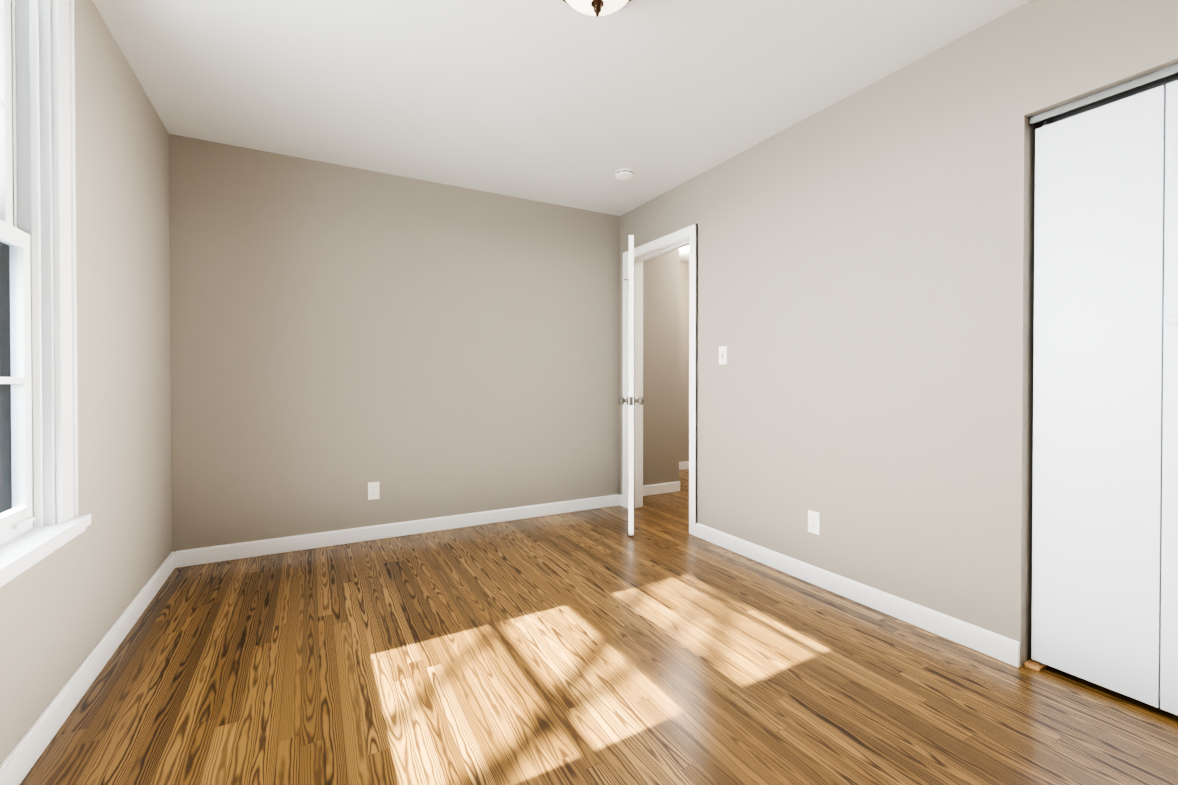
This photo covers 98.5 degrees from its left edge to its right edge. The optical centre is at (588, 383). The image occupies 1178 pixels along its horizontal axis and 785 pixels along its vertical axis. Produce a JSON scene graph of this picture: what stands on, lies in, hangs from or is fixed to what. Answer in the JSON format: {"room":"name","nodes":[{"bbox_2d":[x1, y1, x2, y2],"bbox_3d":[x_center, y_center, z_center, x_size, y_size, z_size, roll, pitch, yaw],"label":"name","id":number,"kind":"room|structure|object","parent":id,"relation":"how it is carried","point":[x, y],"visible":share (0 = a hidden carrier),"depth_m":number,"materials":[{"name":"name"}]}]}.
{"room":"empty bedroom","nodes":[
{"label":"empty bedroom","id":0,"kind":"room"},
{"bbox_2d":[0,0,175,764],"bbox_3d":[-1.411,-0.165,0.869,0.250,2.550,4.660,0,1,-29],"label":"wall","id":1,"kind":"structure","parent":0,"point":[54,613],"depth_m":1.99,"materials":[{"name":"beige paint"}]},
{"bbox_2d":[0,0,90,586],"bbox_3d":[-1.511,-0.413,1.062,0.342,1.806,1.224,0,1,-29],"label":"window","id":2,"kind":"structure","parent":1,"relation":"in","point":[40,518],"depth_m":1.53,"materials":[{"name":"white wood"}]},
{"bbox_2d":[0,551,179,784],"bbox_3d":[-1.292,1.013,0.944,0.020,0.092,4.420,0,1,-29],"label":"baseboard","id":3,"kind":"structure","parent":1,"relation":"attached to","point":[20,760],"depth_m":1.66,"materials":[{"name":"white paint"}]},
{"bbox_2d":[172,134,619,550],"bbox_3d":[-1.073,-0.188,3.639,2.970,2.550,0.130,0,1,-29],"label":"wall","id":4,"kind":"structure","parent":0,"point":[270,346],"depth_m":3.38,"materials":[{"name":"beige paint"}]},
{"bbox_2d":[368,482,378,499],"bbox_3d":[-1.434,0.714,3.379,0.070,0.115,0.010,0,1,-29],"label":"electrical outlet","id":5,"kind":"object","parent":4,"relation":"attached to","point":[373,490],"visible":1,"depth_m":3.37,"materials":[{"name":"white plastic"}]},
{"bbox_2d":[180,494,622,566],"bbox_3d":[-1.028,0.992,3.588,2.970,0.092,0.040,0,1,-29],"label":"baseboard","id":6,"kind":"structure","parent":4,"relation":"attached to","point":[197,556],"depth_m":3.39,"materials":[{"name":"white paint"}]},
{"bbox_2d":[92,0,1029,262],"bbox_3d":[0.792,-1.465,2.684,5.870,0.120,5.740,0,1,-29],"label":"ceiling","id":7,"kind":"structure","parent":0,"point":[560,102],"depth_m":2.32,"materials":[{"name":"white paint"}]},
{"bbox_2d":[563,0,630,16],"bbox_3d":[0.029,-1.321,1.718,0.334,0.153,0.334,0,1,-29],"label":"lamp","id":8,"kind":"object","parent":7,"relation":"attached to","point":[597,8],"visible":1,"depth_m":1.74,"materials":[{"name":"white glass"}]},
{"bbox_2d":[615,168,634,180],"bbox_3d":[0.239,-1.391,3.391,0.132,0.040,0.132,0,1,-29],"label":"smoke detector","id":9,"kind":"object","parent":7,"relation":"attached to","point":[625,174],"visible":1,"depth_m":3.35,"materials":[{"name":"white plastic"}]},
{"bbox_2d":[20,469,1177,784],"bbox_3d":[0.792,1.105,2.706,5.870,0.120,5.740,0,1,-29],"label":"floor","id":10,"kind":"structure","parent":0,"point":[660,645],"depth_m":1.77,"materials":[{"name":"brown wood"}]},
{"bbox_2d":[643,249,682,485],"bbox_3d":[0.358,-0.200,5.075,0.660,2.550,0.890,0,1,-29],"label":"wall","id":11,"kind":"structure","parent":0,"point":[666,363],"depth_m":4.75,"materials":[{"name":"beige paint"}]},
{"bbox_2d":[643,481,679,495],"bbox_3d":[0.584,0.983,4.692,0.640,0.092,0.020,0,1,-29],"label":"baseboard","id":12,"kind":"structure","parent":11,"relation":"attached to","point":[661,488],"depth_m":4.73,"materials":[{"name":"white paint"}]},
{"bbox_2d":[683,263,688,461],"bbox_3d":[0.859,-0.207,5.938,2.370,2.550,0.120,0,1,-29],"label":"wall","id":13,"kind":"structure","parent":0,"point":[685,265],"depth_m":6.03,"materials":[{"name":"beige paint"}]},
{"bbox_2d":[679,461,688,469],"bbox_3d":[1.186,0.971,6.048,1.720,0.092,0.018,0,1,-29],"label":"baseboard","id":14,"kind":"structure","parent":13,"relation":"attached to","point":[682,465],"depth_m":6.01,"materials":[{"name":"white paint"}]},
{"bbox_2d":[620,0,1177,666],"bbox_3d":[1.381,-0.178,2.402,0.120,2.550,4.660,0,1,-29],"label":"wall","id":15,"kind":"structure","parent":0,"point":[866,265],"depth_m":2.27,"materials":[{"name":"beige paint"}]},
{"bbox_2d":[618,235,643,534],"bbox_3d":[0.319,0.011,3.803,0.175,2.030,0.765,0,0,5],"label":"door","id":16,"kind":"structure","parent":15,"relation":"in","point":[630,400],"depth_m":3.43,"materials":[{"name":"white paint"}]},
{"bbox_2d":[623,224,697,535],"bbox_3d":[0.572,-0.025,3.876,0.166,2.121,0.912,0,1,-29],"label":"door frame","id":17,"kind":"structure","parent":15,"relation":"attached to","point":[679,239],"depth_m":4.09,"materials":[{"name":"white paint"}]},
{"bbox_2d":[719,346,726,364],"bbox_3d":[0.847,-0.179,3.228,0.021,0.115,0.070,0,1,-29],"label":"light switch","id":18,"kind":"object","parent":15,"relation":"attached to","point":[722,354],"visible":1,"depth_m":3.22,"materials":[{"name":"white plastic"}]},
{"bbox_2d":[808,510,819,534],"bbox_3d":[1.175,0.725,2.650,0.010,0.115,0.070,0,1,-29],"label":"electrical outlet","id":19,"kind":"object","parent":15,"relation":"attached to","point":[814,522],"visible":1,"depth_m":2.65,"materials":[{"name":"white plastic"}]},
{"bbox_2d":[695,523,1019,666],"bbox_3d":[1.163,0.999,2.666,0.018,0.092,1.795,0,1,-29],"label":"baseboard","id":20,"kind":"structure","parent":15,"relation":"attached to","point":[997,646],"depth_m":2.33,"materials":[{"name":"white paint"}]},
{"bbox_2d":[1024,63,1177,715],"bbox_3d":[1.976,0.037,1.305,0.083,2.039,1.356,0,1,-29],"label":"closet door","id":21,"kind":"structure","parent":15,"relation":"in","point":[1105,506],"depth_m":1.71,"materials":[{"name":"white paint"}]}
]}

